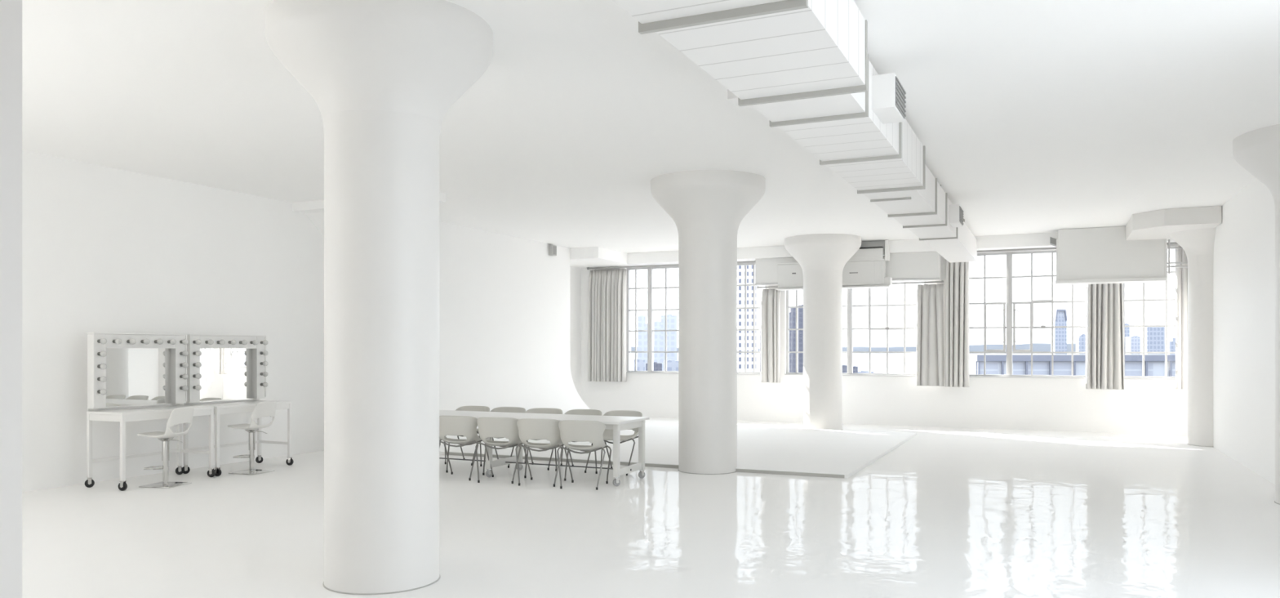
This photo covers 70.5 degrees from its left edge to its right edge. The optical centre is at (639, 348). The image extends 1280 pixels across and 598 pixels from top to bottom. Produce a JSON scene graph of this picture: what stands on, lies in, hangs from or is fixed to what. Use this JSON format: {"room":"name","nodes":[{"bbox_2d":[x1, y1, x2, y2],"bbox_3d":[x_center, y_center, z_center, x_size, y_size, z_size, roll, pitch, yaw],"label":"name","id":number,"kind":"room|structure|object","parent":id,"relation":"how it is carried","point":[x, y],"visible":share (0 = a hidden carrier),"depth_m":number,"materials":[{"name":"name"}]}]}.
{"room":"photo studio","nodes":[
{"label":"photo studio","id":0,"kind":"room"},
{"bbox_2d":[0,0,22,597],"bbox_3d":[-3.892,-0.315,2.455,2.080,3.869,3.030,0,0,25],"label":"wall","id":1,"kind":"structure","parent":0,"point":[11,11],"depth_m":3.36,"materials":[{"name":"white paint"}]},
{"bbox_2d":[22,151,581,491],"bbox_3d":[-7.208,-0.315,10.331,0.400,3.870,26.800,0,0,25],"label":"wall","id":2,"kind":"structure","parent":0,"point":[104,249],"depth_m":11.73,"materials":[{"name":"white paint"}]},
{"bbox_2d":[292,191,445,235],"bbox_3d":[-3.982,-1.990,13.721,2.649,0.519,0.750,0,0,25],"label":"trim","id":3,"kind":"structure","parent":2,"relation":"attached to","point":[314,210],"depth_m":13.89,"materials":[{"name":"white paint"}]},
{"bbox_2d":[569,246,635,268],"bbox_3d":[-1.186,-2.124,21.162,1.549,0.249,2.089,0,0,25],"label":"trim","id":4,"kind":"structure","parent":2,"relation":"attached to","point":[593,256],"depth_m":20.50,"materials":[{"name":"white paint"}]},
{"bbox_2d":[22,0,1279,253],"bbox_3d":[-1.102,-2.400,7.513,13.850,0.300,27.550,0,0,25],"label":"ceiling","id":5,"kind":"structure","parent":0,"point":[1030,116],"depth_m":8.55,"materials":[{"name":"white paint"}]},
{"bbox_2d":[611,0,977,262],"bbox_3d":[1.483,-1.979,7.123,1.056,0.542,24.270,0,0,25],"label":"air duct","id":6,"kind":"object","parent":5,"relation":"hanging from","point":[805,65],"visible":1,"depth_m":6.09,"materials":[{"name":"white metal"}]},
{"bbox_2d":[895,75,906,118],"bbox_3d":[2.041,-1.965,7.093,0.016,0.220,0.440,0,0,25],"label":"grille","id":7,"kind":"object","parent":6,"relation":"attached to","point":[900,97],"depth_m":7.06,"materials":[{"name":"white metal"}]},
{"bbox_2d":[959,205,963,225],"bbox_3d":[4.741,-1.965,13.363,0.016,0.220,0.490,0,0,25],"label":"grille","id":8,"kind":"object","parent":6,"relation":"attached to","point":[961,212],"depth_m":13.30,"materials":[{"name":"grey metal"}]},
{"bbox_2d":[775,240,892,290],"bbox_3d":[4.063,-1.762,19.116,2.380,0.965,0.430,0,0,25],"label":"air conditioner","id":9,"kind":"object","parent":5,"relation":"hanging from","point":[866,268],"visible":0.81,"depth_m":18.80,"materials":[{"name":"white paint"}]},
{"bbox_2d":[777,248,886,264],"bbox_3d":[4.043,-1.952,19.192,2.260,0.257,0.297,0,0,25],"label":"grille","id":10,"kind":"object","parent":9,"relation":"attached to","point":[863,255],"depth_m":18.74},
{"bbox_2d":[775,284,892,290],"bbox_3d":[4.063,-1.302,19.116,2.380,0.045,0.430,0,0,25],"label":"tray","id":11,"kind":"object","parent":9,"relation":"on","point":[780,286],"depth_m":18.93,"materials":[{"name":"white metal"}]},
{"bbox_2d":[1049,226,1167,284],"bbox_3d":[8.677,-1.740,16.859,1.910,1.010,0.500,0,0,25],"label":"air conditioner","id":12,"kind":"object","parent":5,"relation":"hanging from","point":[1100,255],"visible":0.88,"depth_m":16.67,"materials":[{"name":"white metal"}]},
{"bbox_2d":[1055,276,1167,284],"bbox_3d":[8.718,-1.262,16.840,1.820,0.055,0.500,0,0,25],"label":"tray","id":13,"kind":"object","parent":12,"relation":"on","point":[1060,280],"depth_m":16.71,"materials":[{"name":"white metal"}]},
{"bbox_2d":[22,417,1279,597],"bbox_3d":[-1.102,1.745,7.513,13.850,0.250,27.550,0,0,25],"label":"floor","id":14,"kind":"structure","parent":0,"point":[947,512],"depth_m":8.18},
{"bbox_2d":[84,332,215,490],"bbox_3d":[-5.944,0.711,11.064,0.670,1.818,1.295,0,0,25],"label":"station","id":15,"kind":"object","parent":14,"relation":"on","point":[131,376],"visible":0.99,"depth_m":11.10,"materials":[{"name":"white wood"}]},
{"bbox_2d":[105,347,171,408],"bbox_3d":[-6.216,0.342,11.188,0.008,0.724,0.966,0,0,25],"label":"mirror","id":16,"kind":"object","parent":15,"relation":"on","point":[137,377],"depth_m":11.21,"materials":[{"name":"clear glass"}]},
{"bbox_2d":[137,405,194,488],"bbox_3d":[-5.655,1.151,10.809,0.546,0.939,0.430,0,0,11],"label":"bar stool","id":17,"kind":"object","parent":14,"relation":"on","point":[182,414],"visible":1,"depth_m":10.77,"materials":[{"name":"white plastic"}]},
{"bbox_2d":[182,333,293,475],"bbox_3d":[-5.406,0.711,12.242,0.670,1.818,1.295,0,0,25],"label":"station","id":18,"kind":"object","parent":14,"relation":"on","point":[227,373],"visible":0.96,"depth_m":12.32,"materials":[{"name":"white wood"}]},
{"bbox_2d":[197,347,252,402],"bbox_3d":[-5.678,0.342,12.366,0.008,0.724,0.966,0,0,25],"label":"mirror","id":19,"kind":"object","parent":18,"relation":"on","point":[226,373],"depth_m":12.39,"materials":[{"name":"clear glass"}]},
{"bbox_2d":[227,400,276,474],"bbox_3d":[-5.113,1.151,11.947,0.546,0.939,0.430,0,0,19],"label":"bar stool","id":20,"kind":"object","parent":14,"relation":"on","point":[266,408],"visible":1,"depth_m":11.91,"materials":[{"name":"white plastic"}]},
{"bbox_2d":[264,0,493,594],"bbox_3d":[-1.812,-0.315,6.380,1.536,3.870,1.536,0,0,25],"label":"column","id":21,"kind":"structure","parent":14,"relation":"on","point":[383,77],"depth_m":6.02,"materials":[{"name":"white paint"}]},
{"bbox_2d":[439,436,449,472],"bbox_3d":[-2.795,1.220,11.723,0.587,0.799,0.515,0,0,10],"label":"dining chair","id":22,"kind":"object","parent":14,"relation":"on","point":[440,439],"visible":0.02,"depth_m":11.86,"materials":[{"name":"metal"}]},
{"bbox_2d":[439,415,485,479],"bbox_3d":[-2.272,1.220,11.484,0.587,0.799,0.515,0,0,10],"label":"dining chair","id":23,"kind":"object","parent":14,"relation":"on","point":[465,425],"visible":0.83,"depth_m":11.28,"materials":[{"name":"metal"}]},
{"bbox_2d":[444,405,489,465],"bbox_3d":[-2.459,1.220,12.954,0.587,0.799,0.515,0,0,21],"label":"dining chair","id":24,"kind":"object","parent":14,"relation":"on","point":[482,408],"visible":0.09,"depth_m":13.17,"materials":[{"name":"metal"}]},
{"bbox_2d":[475,416,528,483],"bbox_3d":[-1.704,1.220,11.224,0.587,0.799,0.515,0,0,11],"label":"dining chair","id":25,"kind":"object","parent":14,"relation":"on","point":[488,426],"visible":0.9,"depth_m":11.02,"materials":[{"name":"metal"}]},
{"bbox_2d":[479,406,526,467],"bbox_3d":[-1.914,1.220,12.705,0.587,0.799,0.515,0,0,20],"label":"dining chair","id":26,"kind":"object","parent":14,"relation":"on","point":[506,409],"visible":0.14,"depth_m":12.92,"materials":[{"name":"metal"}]},
{"bbox_2d":[515,417,568,486],"bbox_3d":[-1.181,1.220,10.985,0.587,0.799,0.515,0,0,10],"label":"dining chair","id":27,"kind":"object","parent":14,"relation":"on","point":[528,428],"visible":0.91,"depth_m":10.78,"materials":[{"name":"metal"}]},
{"bbox_2d":[439,409,648,485],"bbox_3d":[-1.765,1.238,11.823,3.740,0.765,0.880,0,0,25],"label":"dining table","id":28,"kind":"object","parent":14,"relation":"on","point":[618,423],"visible":0.59,"depth_m":11.38,"materials":[{"name":"white metal"}]},
{"bbox_2d":[524,407,563,470],"bbox_3d":[-1.370,1.220,12.456,0.587,0.799,0.515,0,0,16],"label":"dining chair","id":29,"kind":"object","parent":14,"relation":"on","point":[537,410],"visible":0.09,"depth_m":12.68,"materials":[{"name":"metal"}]},
{"bbox_2d":[555,408,602,472],"bbox_3d":[-0.822,1.220,12.206,0.587,0.799,0.515,0,0,22],"label":"dining chair","id":30,"kind":"object","parent":14,"relation":"on","point":[579,411],"visible":0.14,"depth_m":12.41,"materials":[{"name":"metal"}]},
{"bbox_2d":[556,419,611,489],"bbox_3d":[-0.658,1.220,10.746,0.587,0.799,0.515,0,0,12],"label":"dining chair","id":31,"kind":"object","parent":14,"relation":"on","point":[579,430],"visible":1,"depth_m":10.54,"materials":[{"name":"grey plastic"}]},
{"bbox_2d":[594,409,642,475],"bbox_3d":[-0.276,1.220,11.957,0.587,0.799,0.515,0,0,22],"label":"dining chair","id":32,"kind":"object","parent":14,"relation":"on","point":[608,433],"visible":0.52,"depth_m":12.09,"materials":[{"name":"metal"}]},
{"bbox_2d":[439,220,916,477],"bbox_3d":[0.094,-0.315,15.844,8.280,3.867,6.500,0,0,25],"label":"cyclorama","id":33,"kind":"object","parent":14,"relation":"on","point":[504,301],"visible":0.48,"depth_m":16.93,"materials":[{"name":"white paint"}]},
{"bbox_2d":[548,244,556,255],"bbox_3d":[-1.864,-2.110,19.367,0.108,0.220,0.180,0,0,25],"label":"wall speaker","id":34,"kind":"object","parent":33,"relation":"attached to","point":[552,248],"visible":1,"depth_m":19.30,"materials":[{"name":"grey plastic"}]},
{"bbox_2d":[553,245,556,254],"bbox_3d":[-1.818,-2.110,19.346,0.007,0.180,0.140,0,0,25],"label":"grille","id":35,"kind":"object","parent":34,"relation":"attached to","point":[554,246],"depth_m":19.35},
{"bbox_2d":[650,169,765,474],"bbox_3d":[0.908,-0.315,12.141,1.536,3.870,1.536,0,0,25],"label":"column","id":36,"kind":"structure","parent":14,"relation":"on","point":[707,208],"depth_m":11.78,"materials":[{"name":"white paint"}]},
{"bbox_2d":[784,233,861,429],"bbox_3d":[3.713,-0.315,18.423,1.536,3.870,1.536,0,0,25],"label":"column","id":37,"kind":"structure","parent":14,"relation":"on","point":[822,258],"depth_m":18.07,"materials":[{"name":"white paint"}]},
{"bbox_2d":[1125,205,1222,446],"bbox_3d":[9.468,-0.315,15.392,2.048,3.870,2.430,0,0,25],"label":"column","id":38,"kind":"structure","parent":14,"relation":"on","point":[1193,228],"depth_m":15.11,"materials":[{"name":"white paint"}]},
{"bbox_2d":[1232,124,1279,504],"bbox_3d":[7.072,-0.315,9.412,1.536,3.870,1.536,0,0,25],"label":"column","id":39,"kind":"structure","parent":14,"relation":"on","point":[1257,151],"depth_m":9.49,"materials":[{"name":"white paint"}]},
{"bbox_2d":[581,248,1187,435],"bbox_3d":[4.551,-0.315,19.882,13.850,3.870,0.350,0,0,25],"label":"wall","id":40,"kind":"structure","parent":0,"point":[1144,406],"depth_m":18.93,"materials":[{"name":"white paint"}]},
{"bbox_2d":[586,260,755,269],"bbox_3d":[0.701,-1.970,21.335,4.320,0.054,0.206,0,0,25],"label":"curtain rod","id":41,"kind":"object","parent":40,"relation":"attached to","point":[752,261],"visible":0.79,"depth_m":21.52,"materials":[{"name":"grey metal"}]},
{"bbox_2d":[587,268,626,381],"bbox_3d":[-0.805,-0.576,21.936,0.990,2.712,0.176,0,0,25],"label":"curtain","id":42,"kind":"object","parent":41,"relation":"hanging from","point":[606,291],"visible":1,"depth_m":21.90,"materials":[{"name":"fabric"}]},
{"bbox_2d":[626,262,765,373],"bbox_3d":[1.273,-0.705,21.276,3.530,2.550,0.220,0,0,25],"label":"window","id":43,"kind":"structure","parent":40,"relation":"in","point":[650,287],"depth_m":21.72,"materials":[{"name":"white metal"}]},
{"bbox_2d":[756,285,777,288],"bbox_3d":[2.957,-1.390,20.304,0.660,0.054,0.206,0,0,25],"label":"curtain rod","id":44,"kind":"object","parent":40,"relation":"attached to","point":[757,286],"visible":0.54,"depth_m":20.26,"materials":[{"name":"grey metal"}]},
{"bbox_2d":[760,288,780,382],"bbox_3d":[2.897,-0.306,20.227,0.456,2.092,0.136,0,0,25],"label":"curtain","id":45,"kind":"object","parent":44,"relation":"hanging from","point":[771,297],"visible":1,"depth_m":20.19,"materials":[{"name":"fabric"}]},
{"bbox_2d":[755,251,941,285],"bbox_3d":[4.409,-1.714,19.452,3.910,0.568,0.410,0,0,25],"label":"air conditioner","id":46,"kind":"object","parent":40,"relation":"attached to","point":[922,265],"visible":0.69,"depth_m":18.78,"materials":[{"name":"white metal"}]},
{"bbox_2d":[784,280,925,376],"bbox_3d":[4.657,-0.705,19.729,3.030,2.550,0.220,0,0,25],"label":"window","id":47,"kind":"structure","parent":40,"relation":"in","point":[850,305],"depth_m":19.73,"materials":[{"name":"white metal"}]},
{"bbox_2d":[627,231,1176,265],"bbox_3d":[5.058,-2.124,19.128,11.499,0.249,0.599,0,0,25],"label":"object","id":48,"kind":"structure","parent":40,"relation":"attached to","point":[1040,240],"depth_m":18.68,"materials":[{"name":"white paint"}]},
{"bbox_2d":[892,280,943,284],"bbox_3d":[5.809,-1.390,18.990,1.080,0.054,0.226,0,0,25],"label":"curtain rod","id":49,"kind":"object","parent":40,"relation":"attached to","point":[941,281],"visible":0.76,"depth_m":18.87,"materials":[{"name":"grey metal"}]},
{"bbox_2d":[915,284,943,386],"bbox_3d":[6.009,-0.296,18.805,0.557,2.112,0.146,0,0,25],"label":"curtain","id":50,"kind":"object","parent":49,"relation":"hanging from","point":[930,297],"visible":1,"depth_m":18.83,"materials":[{"name":"fabric"}]},
{"bbox_2d":[968,245,1175,379],"bbox_3d":[8.459,-0.705,17.992,3.930,2.550,0.220,0,0,25],"label":"window","id":51,"kind":"structure","parent":40,"relation":"in","point":[1009,276],"depth_m":18.29,"materials":[{"name":"white metal"}]},
{"bbox_2d":[977,242,1177,252],"bbox_3d":[8.320,-1.980,17.833,4.490,0.066,0.242,0,0,25],"label":"curtain rod","id":52,"kind":"object","parent":40,"relation":"attached to","point":[1042,248],"visible":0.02,"depth_m":18.05,"materials":[{"name":"grey metal"}]},
{"bbox_2d":[944,258,969,386],"bbox_3d":[6.479,-0.586,18.543,0.483,2.712,0.162,0,0,25],"label":"curtain","id":53,"kind":"object","parent":52,"relation":"hanging from","point":[957,371],"visible":0.98,"depth_m":18.51,"materials":[{"name":"fabric"}]},
{"bbox_2d":[1085,283,1124,389],"bbox_3d":[8.967,-0.585,17.477,0.658,2.710,0.165,0,0,25],"label":"curtain","id":54,"kind":"object","parent":52,"relation":"hanging from","point":[1104,366],"visible":0.72,"depth_m":17.47,"materials":[{"name":"fabric"}]},
{"bbox_2d":[1175,245,1187,389],"bbox_3d":[10.165,-0.595,16.933,0.275,2.691,0.087,0,0,25],"label":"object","id":55,"kind":"object","parent":52,"relation":"hanging from","point":[1181,273],"visible":0.59,"depth_m":16.95,"materials":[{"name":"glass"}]},
{"bbox_2d":[1213,177,1275,484],"bbox_3d":[5.025,-0.315,4.740,0.400,3.870,26.800,0,0,25],"label":"wall","id":56,"kind":"structure","parent":0,"point":[1244,252],"depth_m":12.51,"materials":[{"name":"white paint"}]},
{"bbox_2d":[1167,239,1187,273],"bbox_3d":[9.858,-1.305,16.476,0.559,1.650,0.435,0,0,25],"label":"pipework","id":57,"kind":"object","parent":56,"relation":"attached to","point":[1169,245],"visible":0.38,"depth_m":16.38,"materials":[{"name":"white metal"}]},
{"label":"outside","id":58,"kind":"structure","parent":0,"visible":0},
{"bbox_3d":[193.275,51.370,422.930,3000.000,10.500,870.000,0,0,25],"label":"ground","id":59,"kind":"structure","parent":58,"visible":0},
{"bbox_2d":[634,358,644,370],"bbox_3d":[-0.446,27.084,702.811,8.031,39.071,5.621,0,0,0],"label":"tower block","id":60,"kind":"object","parent":59,"relation":"on","point":[640,362],"visible":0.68,"depth_m":699.93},
{"bbox_2d":[645,361,662,370],"bbox_3d":[9.943,27.933,654.060,11.600,37.373,8.120,0,0,0],"label":"tower block","id":61,"kind":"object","parent":59,"relation":"on","point":[657,366],"visible":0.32,"depth_m":650.02,"materials":[{"name":"blue stone"}]},
{"bbox_2d":[663,360,678,370],"bbox_3d":[24.187,27.365,694.002,11.434,38.511,8.004,0,0,0],"label":"tower block","id":62,"kind":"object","parent":59,"relation":"on","point":[672,365],"visible":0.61,"depth_m":689.92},
{"bbox_2d":[737,264,758,371],"bbox_3d":[50.325,2.693,424.096,9.101,87.854,8.191,0,0,0],"label":"tower block","id":63,"kind":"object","parent":59,"relation":"on","point":[740,268],"visible":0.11,"depth_m":420.00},
{"bbox_2d":[759,330,760,371],"bbox_3d":[68.037,18.106,501.227,3.505,57.028,2.454,0,0,0],"label":"tower block","id":64,"kind":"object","parent":59,"relation":"on","point":[759,331],"visible":0.04,"depth_m":501.14,"materials":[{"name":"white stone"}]},
{"bbox_2d":[789,307,795,372],"bbox_3d":[103.728,8.976,622.628,7.508,75.289,5.256,0,0,0],"label":"tower block","id":65,"kind":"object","parent":59,"relation":"on","point":[792,310],"visible":0.36,"depth_m":619.96,"materials":[{"name":"blue glass"}]},
{"bbox_2d":[797,304,803,372],"bbox_3d":[119.312,7.219,654.060,11.600,78.801,8.120,0,0,0],"label":"tower block","id":66,"kind":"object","parent":59,"relation":"on","point":[800,310],"visible":0.21,"depth_m":650.02,"materials":[{"name":"blue glass"}]},
{"bbox_2d":[842,364,847,373],"bbox_3d":[135.373,28.549,601.339,3.824,36.142,2.677,0,0,0],"label":"tower block","id":67,"kind":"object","parent":59,"relation":"on","point":[844,366],"visible":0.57,"depth_m":600.00,"materials":[{"name":"blue stone"}]},
{"bbox_2d":[853,365,857,373],"bbox_3d":[142.447,28.943,601.205,3.442,35.354,2.409,0,0,0],"label":"tower block","id":68,"kind":"object","parent":59,"relation":"on","point":[855,367],"visible":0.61,"depth_m":600.00,"materials":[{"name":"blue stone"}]},
{"bbox_2d":[857,370,873,373],"bbox_3d":[154.506,30.707,623.596,10.274,31.825,7.192,0,0,0],"label":"tower block","id":69,"kind":"object","parent":59,"relation":"on","point":[860,371],"visible":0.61,"depth_m":619.96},
{"bbox_2d":[968,354,1175,376],"bbox_3d":[339.605,25.429,719.500,160.612,42.382,45.000,0,0,0],"label":"terminal","id":70,"kind":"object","parent":59,"relation":"on","point":[996,364],"visible":0.3,"depth_m":699.93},
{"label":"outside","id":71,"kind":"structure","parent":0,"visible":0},
{"bbox_2d":[631,352,1075,373],"bbox_3d":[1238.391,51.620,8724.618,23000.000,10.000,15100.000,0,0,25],"label":"harbour","id":72,"kind":"object","parent":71,"point":[861,360],"depth_m":3464.59,"materials":[{"name":"liquid"}]},
{"bbox_2d":[637,315,645,370],"bbox_3d":[2.868,-4.816,1504.685,13.384,102.872,9.369,0,0,0],"label":"tower block","id":73,"kind":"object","parent":72,"relation":"on","point":[641,319],"visible":0.79,"depth_m":1499.96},
{"bbox_2d":[645,323,647,362],"bbox_3d":[12.492,3.465,1402.499,7.138,86.309,4.997,0,0,0],"label":"tower block","id":74,"kind":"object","parent":72,"relation":"on","point":[646,323],"visible":0.25,"depth_m":1400.16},
{"bbox_2d":[653,320,660,362],"bbox_3d":[27.724,0.798,1453.882,11.090,91.645,7.763,0,0,0],"label":"tower block","id":75,"kind":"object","parent":72,"relation":"on","point":[656,324],"visible":0.71,"depth_m":1449.91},
{"bbox_2d":[660,314,676,370],"bbox_3d":[50.988,-7.629,1609.994,28.553,108.499,19.987,0,0,0],"label":"tower block","id":76,"kind":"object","parent":72,"relation":"on","point":[671,319],"visible":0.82,"depth_m":1599.82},
{"bbox_2d":[1050,309,1067,354],"bbox_3d":[1207.202,-33.860,2610.181,34.799,160.960,28.359,0,0,0],"label":"tower block","id":77,"kind":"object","parent":72,"relation":"on","point":[1060,334],"visible":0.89,"depth_m":2599.93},
{"bbox_2d":[1075,333,1085,354],"bbox_3d":[1223.710,1.640,2508.924,25.494,89.960,17.846,0,0,0],"label":"tower block","id":78,"kind":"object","parent":72,"relation":"on","point":[1081,338],"visible":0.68,"depth_m":2499.72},
{"bbox_2d":[1124,322,1129,354],"bbox_3d":[1341.619,-12.860,2506.693,19.121,118.959,13.384,0,0,0],"label":"tower block","id":79,"kind":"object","parent":72,"relation":"on","point":[1126,329],"visible":0.16,"depth_m":2499.72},
{"bbox_2d":[1125,335,1140,354],"bbox_3d":[1260.676,6.218,2311.289,32.250,80.805,22.575,0,0,0],"label":"tower block","id":80,"kind":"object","parent":72,"relation":"on","point":[1132,342],"visible":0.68,"depth_m":2300.04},
{"bbox_2d":[1140,326,1164,354],"bbox_3d":[1252.837,-6.037,2215.215,43.467,105.315,30.427,0,0,0],"label":"tower block","id":81,"kind":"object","parent":72,"relation":"on","point":[1154,336],"visible":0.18,"depth_m":2200.08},
{"bbox_2d":[1167,337,1175,354],"bbox_3d":[1412.620,8.128,2406.961,19.885,76.983,13.920,0,0,0],"label":"tower block","id":82,"kind":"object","parent":72,"relation":"on","point":[1171,344],"visible":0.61,"depth_m":2399.85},
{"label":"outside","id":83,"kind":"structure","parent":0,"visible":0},
{"bbox_2d":[631,342,1075,351],"bbox_3d":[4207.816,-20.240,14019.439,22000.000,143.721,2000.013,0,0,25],"label":"hills","id":84,"kind":"structure","parent":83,"point":[1036,346],"depth_m":8883.94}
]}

